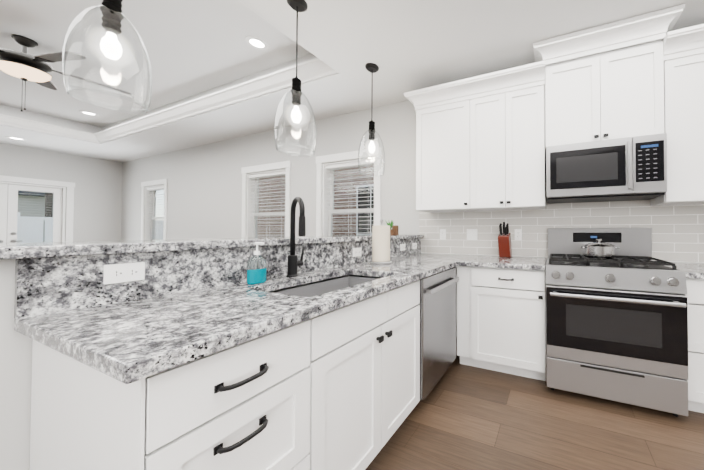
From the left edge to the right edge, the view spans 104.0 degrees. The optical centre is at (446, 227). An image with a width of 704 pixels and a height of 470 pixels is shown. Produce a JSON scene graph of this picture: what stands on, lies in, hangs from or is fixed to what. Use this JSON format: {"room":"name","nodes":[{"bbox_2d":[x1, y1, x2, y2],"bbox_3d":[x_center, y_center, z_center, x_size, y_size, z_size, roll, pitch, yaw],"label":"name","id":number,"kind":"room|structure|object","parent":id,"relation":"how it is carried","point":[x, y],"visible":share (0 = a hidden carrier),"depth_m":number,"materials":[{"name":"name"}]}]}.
{"room":"kitchen","nodes":[
{"label":"kitchen","id":0,"kind":"room"},
{"bbox_2d":[0,143,119,241],"bbox_3d":[-8.685,-0.354,3.176,0.160,3.140,6.180,0,-1,22],"label":"wall","id":1,"kind":"structure","parent":0,"point":[97,181],"depth_m":5.51,"materials":[{"name":"grey paint"}]},
{"bbox_2d":[0,175,74,242],"bbox_3d":[-8.010,0.158,4.777,0.184,2.160,1.414,0,-1,22],"label":"door","id":2,"kind":"structure","parent":1,"relation":"attached to","point":[62,200],"depth_m":5.04,"materials":[{"name":"white wood"}]},
{"bbox_2d":[0,0,703,161],"bbox_3d":[-3.143,-1.758,0.910,11.830,0.400,6.200,0,-1,22],"label":"ceiling","id":3,"kind":"structure","parent":0,"point":[195,49],"depth_m":2.54,"materials":[{"name":"white paint"}]},
{"bbox_2d":[5,136,25,139],"bbox_3d":[-7.294,-1.501,4.448,0.190,0.008,0.190,0,-1,22],"label":"recessed light","id":4,"kind":"object","parent":3,"relation":"in","point":[16,138],"visible":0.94,"depth_m":4.44,"materials":[{"name":"white"}]},
{"bbox_2d":[0,113,95,141],"bbox_3d":[-6.664,-1.596,3.614,0.100,0.133,2.190,0,-1,22],"label":"crown molding","id":5,"kind":"structure","parent":3,"relation":"attached to","point":[8,120],"depth_m":4.18,"materials":[{"name":"white wood"}]},
{"bbox_2d":[0,34,130,111],"bbox_3d":[-4.096,-1.473,2.598,1.308,0.718,1.280,0,-1,22],"label":"ceiling fan","id":6,"kind":"object","parent":3,"relation":"hanging from","point":[23,65],"visible":0.98,"depth_m":2.52,"materials":[{"name":"black"}]},
{"bbox_2d":[79,110,98,115],"bbox_3d":[-5.681,-1.805,4.169,0.190,0.008,0.190,0,-1,22],"label":"recessed light","id":7,"kind":"object","parent":3,"relation":"in","point":[88,113],"visible":0.94,"depth_m":4.17,"materials":[{"name":"white"}]},
{"bbox_2d":[62,0,151,113],"bbox_3d":[-1.524,-1.058,1.197,0.250,0.990,0.250,0,-1,22],"label":"pendant light","id":8,"kind":"object","parent":3,"relation":"hanging from","point":[112,17],"visible":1,"depth_m":1.18,"materials":[{"name":"black"}]},
{"bbox_2d":[92,61,337,142],"bbox_3d":[-3.683,-1.596,3.636,5.598,0.133,0.100,0,-1,22],"label":"crown molding","id":9,"kind":"structure","parent":3,"relation":"attached to","point":[312,69],"depth_m":3.27,"materials":[{"name":"white wood"}]},
{"bbox_2d":[245,36,268,49],"bbox_3d":[-1.889,-1.828,2.612,0.190,0.008,0.190,0,-1,22],"label":"recessed light","id":10,"kind":"object","parent":3,"relation":"in","point":[256,42],"visible":1,"depth_m":2.60,"materials":[{"name":"white plastic"}]},
{"bbox_2d":[239,0,330,67],"bbox_3d":[-1.578,-1.627,1.526,0.100,0.133,2.190,0,-1,22],"label":"crown molding","id":11,"kind":"structure","parent":3,"relation":"attached to","point":[319,63],"depth_m":2.61,"materials":[{"name":"white wood"}]},
{"bbox_2d":[274,0,316,156],"bbox_3d":[-1.029,-1.027,1.798,0.250,1.034,0.250,0,-1,22],"label":"pendant light","id":12,"kind":"object","parent":3,"relation":"hanging from","point":[297,6],"visible":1,"depth_m":1.78,"materials":[{"name":"black"}]},
{"bbox_2d":[358,63,384,176],"bbox_3d":[-0.716,-1.019,2.507,0.250,1.030,0.250,0,-1,22],"label":"pendant light","id":13,"kind":"object","parent":3,"relation":"hanging from","point":[372,68],"visible":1,"depth_m":2.49,"materials":[{"name":"black"}]},
{"bbox_2d":[120,100,703,336],"bbox_3d":[-1.937,-0.344,3.827,12.150,3.140,0.167,0,-1,22],"label":"wall","id":14,"kind":"structure","parent":0,"point":[204,196],"depth_m":3.33,"materials":[{"name":"grey paint"}]},
{"bbox_2d":[141,179,167,239],"bbox_3d":[-6.030,-0.186,5.481,1.060,1.552,0.210,0,-1,22],"label":"window","id":15,"kind":"structure","parent":14,"relation":"in","point":[149,201],"depth_m":5.58,"materials":[{"name":"white wood"}]},
{"bbox_2d":[241,161,290,237],"bbox_3d":[-2.820,-0.205,4.163,1.160,1.552,0.210,0,-1,22],"label":"window","id":16,"kind":"structure","parent":14,"relation":"in","point":[250,183],"depth_m":4.23,"materials":[{"name":"white wood"}]},
{"bbox_2d":[316,147,381,235],"bbox_3d":[-1.303,-0.214,3.540,1.120,1.552,0.210,0,-1,22],"label":"window","id":17,"kind":"structure","parent":14,"relation":"in","point":[325,206],"depth_m":3.58,"materials":[{"name":"white"}]},
{"bbox_2d":[440,229,445,239],"bbox_3d":[-0.046,0.083,2.949,0.072,0.116,0.008,0,-1,22],"label":"outlet","id":18,"kind":"object","parent":14,"relation":"attached to","point":[442,234],"visible":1,"depth_m":2.94,"materials":[{"name":"white plastic"}]},
{"bbox_2d":[467,229,476,239],"bbox_3d":[0.269,0.081,2.818,0.119,0.116,0.010,0,-1,22],"label":"light switch","id":19,"kind":"object","parent":14,"relation":"attached to","point":[471,234],"visible":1,"depth_m":2.82,"materials":[{"name":"white plastic"}]},
{"bbox_2d":[404,60,545,212],"bbox_3d":[0.265,-0.772,2.615,1.349,1.200,0.423,0,-1,22],"label":"upper cabinet","id":20,"kind":"object","parent":14,"relation":"attached to","point":[480,142],"visible":1,"depth_m":2.46,"materials":[{"name":"white wood"}]},
{"bbox_2d":[515,229,521,240],"bbox_3d":[0.717,0.078,2.636,0.072,0.116,0.008,0,-1,22],"label":"outlet","id":21,"kind":"object","parent":14,"relation":"attached to","point":[518,234],"visible":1,"depth_m":2.63,"materials":[{"name":"white plastic"}]},
{"bbox_2d":[533,4,684,149],"bbox_3d":[1.264,-1.103,2.199,0.999,0.864,0.443,0,-1,22],"label":"upper cabinet","id":22,"kind":"object","parent":14,"relation":"attached to","point":[604,82],"visible":0.81,"depth_m":2.06,"materials":[{"name":"white wood"}]},
{"bbox_2d":[546,133,666,203],"bbox_3d":[1.263,-0.448,2.189,0.799,0.434,0.443,0,-1,22],"label":"microwave","id":23,"kind":"object","parent":22,"relation":"attached to","point":[628,169],"visible":1,"depth_m":2.00,"materials":[{"name":"silver metal"}]},
{"bbox_2d":[650,24,703,205],"bbox_3d":[2.245,-0.784,1.802,1.294,1.200,0.423,0,-1,22],"label":"upper cabinet","id":24,"kind":"object","parent":14,"relation":"attached to","point":[683,50],"visible":0.9,"depth_m":1.89,"materials":[{"name":"white wood"}]},
{"bbox_2d":[365,337,703,469],"bbox_3d":[-3.161,1.222,0.824,12.430,0.080,6.710,0,-1,22],"label":"floor","id":25,"kind":"structure","parent":0,"point":[463,417],"depth_m":1.52,"materials":[{"name":"brown wood"}]},
{"bbox_2d":[0,259,32,469],"bbox_3d":[-1.130,0.643,1.263,0.120,1.090,3.949,0,-1,22],"label":"wall","id":26,"kind":"structure","parent":25,"relation":"on","point":[15,380],"depth_m":0.77,"materials":[{"name":"grey paint"}]},
{"bbox_2d":[0,235,423,259],"bbox_3d":[-1.226,0.081,1.307,0.455,0.034,3.941,0,-1,22],"label":"bar","id":27,"kind":"object","parent":26,"relation":"on","point":[32,250],"visible":0.83,"depth_m":1.01,"materials":[{"name":"stone"}]},
{"bbox_2d":[385,220,398,234],"bbox_3d":[-0.551,0.002,2.668,0.089,0.160,0.150,0,-1,22],"label":"plant","id":28,"kind":"object","parent":27,"relation":"on","point":[394,230],"visible":0.67,"depth_m":2.68,"materials":[{"name":"green plant"}]},
{"bbox_2d":[30,310,333,469],"bbox_3d":[-0.851,0.745,0.876,0.681,0.874,0.468,0,-1,22],"label":"base cabinet","id":29,"kind":"object","parent":25,"relation":"on","point":[263,402],"depth_m":0.69,"materials":[{"name":"white wood"}]},
{"bbox_2d":[330,289,393,469],"bbox_3d":[-0.705,0.750,1.229,0.681,0.874,0.497,0,-1,22],"label":"base cabinet","id":30,"kind":"object","parent":25,"relation":"on","point":[338,389],"depth_m":1.15,"materials":[{"name":"white wood"}]},
{"bbox_2d":[394,280,419,432],"bbox_3d":[-0.557,0.756,1.590,0.681,0.874,0.396,0,-1,22],"label":"base cabinet","id":31,"kind":"object","parent":25,"relation":"on","point":[406,297],"depth_m":1.50,"materials":[{"name":"white wood"}]},
{"bbox_2d":[14,238,469,383],"bbox_3d":[-0.464,0.331,1.779,0.720,0.449,2.481,0,-1,22],"label":"countertop","id":32,"kind":"structure","parent":31,"relation":"on","point":[173,309],"depth_m":0.88,"materials":[{"name":"stone"}]},
{"bbox_2d":[103,262,144,284],"bbox_3d":[-1.161,0.165,0.948,0.008,0.068,0.098,0,-1,22],"label":"outlet","id":33,"kind":"object","parent":32,"relation":"attached to","point":[121,273],"visible":1,"depth_m":0.94,"materials":[{"name":"white plastic"}]},
{"bbox_2d":[247,242,266,284],"bbox_3d":[-0.924,0.174,1.283,0.068,0.199,0.086,0,-1,22],"label":"soap bottle","id":34,"kind":"object","parent":32,"relation":"on","point":[257,269],"visible":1,"depth_m":1.27,"materials":[{"name":"teal plastic"}]},
{"bbox_2d":[286,196,305,276],"bbox_3d":[-0.814,0.054,1.450,0.178,0.442,0.117,0,-1,22],"label":"faucet","id":35,"kind":"object","parent":32,"relation":"on","point":[294,262],"visible":0.98,"depth_m":1.46,"materials":[{"name":"black metal"}]},
{"bbox_2d":[353,248,361,256],"bbox_3d":[-0.703,0.197,2.063,0.008,0.068,0.098,0,-1,22],"label":"outlet","id":36,"kind":"object","parent":32,"relation":"attached to","point":[357,252],"visible":1,"depth_m":2.06,"materials":[{"name":"white plastic"}]},
{"bbox_2d":[370,219,391,264],"bbox_3d":[-0.516,0.111,2.068,0.164,0.348,0.164,0,-1,22],"label":"paper towel holder","id":37,"kind":"object","parent":32,"relation":"on","point":[380,244],"visible":1,"depth_m":2.01,"materials":[{"name":"white paper"}]},
{"bbox_2d":[400,244,404,250],"bbox_3d":[-0.449,0.206,2.683,0.008,0.068,0.098,0,-1,22],"label":"outlet","id":38,"kind":"object","parent":32,"relation":"attached to","point":[402,247],"visible":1,"depth_m":2.67,"materials":[{"name":"white plastic"}]},
{"bbox_2d":[412,243,416,248],"bbox_3d":[-0.356,0.209,2.909,0.008,0.068,0.098,0,-1,22],"label":"outlet","id":39,"kind":"object","parent":32,"relation":"attached to","point":[414,245],"visible":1,"depth_m":2.90,"materials":[{"name":"white plastic"}]},
{"bbox_2d":[419,267,458,400],"bbox_3d":[-0.337,0.762,2.042,0.731,0.870,0.599,0,-1,22],"label":"dishwasher","id":40,"kind":"object","parent":25,"relation":"on","point":[437,304],"visible":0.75,"depth_m":1.83,"materials":[{"name":"silver metal"}]},
{"bbox_2d":[457,266,545,380],"bbox_3d":[0.517,0.767,2.362,0.715,0.874,0.657,0,-1,22],"label":"base cabinet","id":41,"kind":"object","parent":25,"relation":"on","point":[501,319],"visible":0.9,"depth_m":2.09,"materials":[{"name":"white wood"}]},
{"bbox_2d":[458,255,547,270],"bbox_3d":[0.533,0.309,2.363,0.682,0.038,0.645,0,-1,22],"label":"countertop","id":42,"kind":"structure","parent":41,"relation":"on","point":[489,261],"depth_m":2.17,"materials":[{"name":"stone"}]},
{"bbox_2d":[498,222,511,257],"bbox_3d":[0.556,0.121,2.520,0.104,0.340,0.187,0,-1,22],"label":"knife block","id":43,"kind":"object","parent":42,"relation":"on","point":[504,243],"visible":1,"depth_m":2.47,"materials":[{"name":"red wood"}]},
{"bbox_2d":[546,228,687,416],"bbox_3d":[1.202,0.601,2.023,0.803,1.194,0.751,0,-1,22],"label":"range","id":44,"kind":"object","parent":25,"relation":"on","point":[617,327],"visible":0.98,"depth_m":1.74,"materials":[{"name":"silver metal"}]},
{"bbox_2d":[580,239,619,256],"bbox_3d":[1.252,0.170,2.157,0.278,0.140,0.218,0,-1,22],"label":"pot","id":45,"kind":"object","parent":44,"relation":"on","point":[598,249],"visible":1,"depth_m":2.08,"materials":[{"name":"silver metal"}]},
{"bbox_2d":[685,278,703,412],"bbox_3d":[2.073,0.758,1.724,1.026,0.874,0.657,0,-1,22],"label":"base cabinet","id":46,"kind":"object","parent":25,"relation":"on","point":[695,302],"visible":0.35,"depth_m":1.63,"materials":[{"name":"white wood"}]},
{"bbox_2d":[665,262,703,278],"bbox_3d":[2.073,0.300,1.733,1.026,0.038,0.641,0,-1,22],"label":"countertop","id":47,"kind":"structure","parent":46,"relation":"on","point":[692,270],"depth_m":1.79,"materials":[{"name":"stone"}]},
{"label":"outside","id":48,"kind":"structure","parent":0,"visible":0},
{"bbox_3d":[0.313,1.659,17.927,70.000,0.250,52.000,0,-1,22],"label":"ground","id":49,"kind":"structure","parent":48,"visible":0},
{"bbox_2d":[18,190,44,241],"bbox_3d":[-26.153,-1.376,10.461,6.600,5.800,13.000,0,-1,22],"label":"house","id":50,"kind":"structure","parent":49,"relation":"on","point":[30,205],"depth_m":13.65,"materials":[{"name":"grey"}]},
{"bbox_2d":[44,192,52,240],"bbox_3d":[-12.224,-2.075,12.914,8.720,7.270,21.500,0,-1,22],"label":"trees","id":51,"kind":"object","parent":49,"relation":"on","point":[48,197],"depth_m":10.40,"materials":[{"name":"green plant"}]},
{"bbox_2d":[17,212,163,242],"bbox_3d":[-9.218,0.588,12.094,3.190,1.920,30.060,0,-1,22],"label":"fence","id":52,"kind":"object","parent":49,"relation":"on","point":[23,237],"depth_m":8.00,"materials":[{"name":"white"}]},
{"bbox_2d":[257,166,373,237],"bbox_3d":[-0.425,-3.477,10.414,14.200,10.000,7.600,0,-1,22],"label":"house","id":53,"kind":"structure","parent":49,"relation":"on","point":[339,228],"depth_m":7.68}
]}

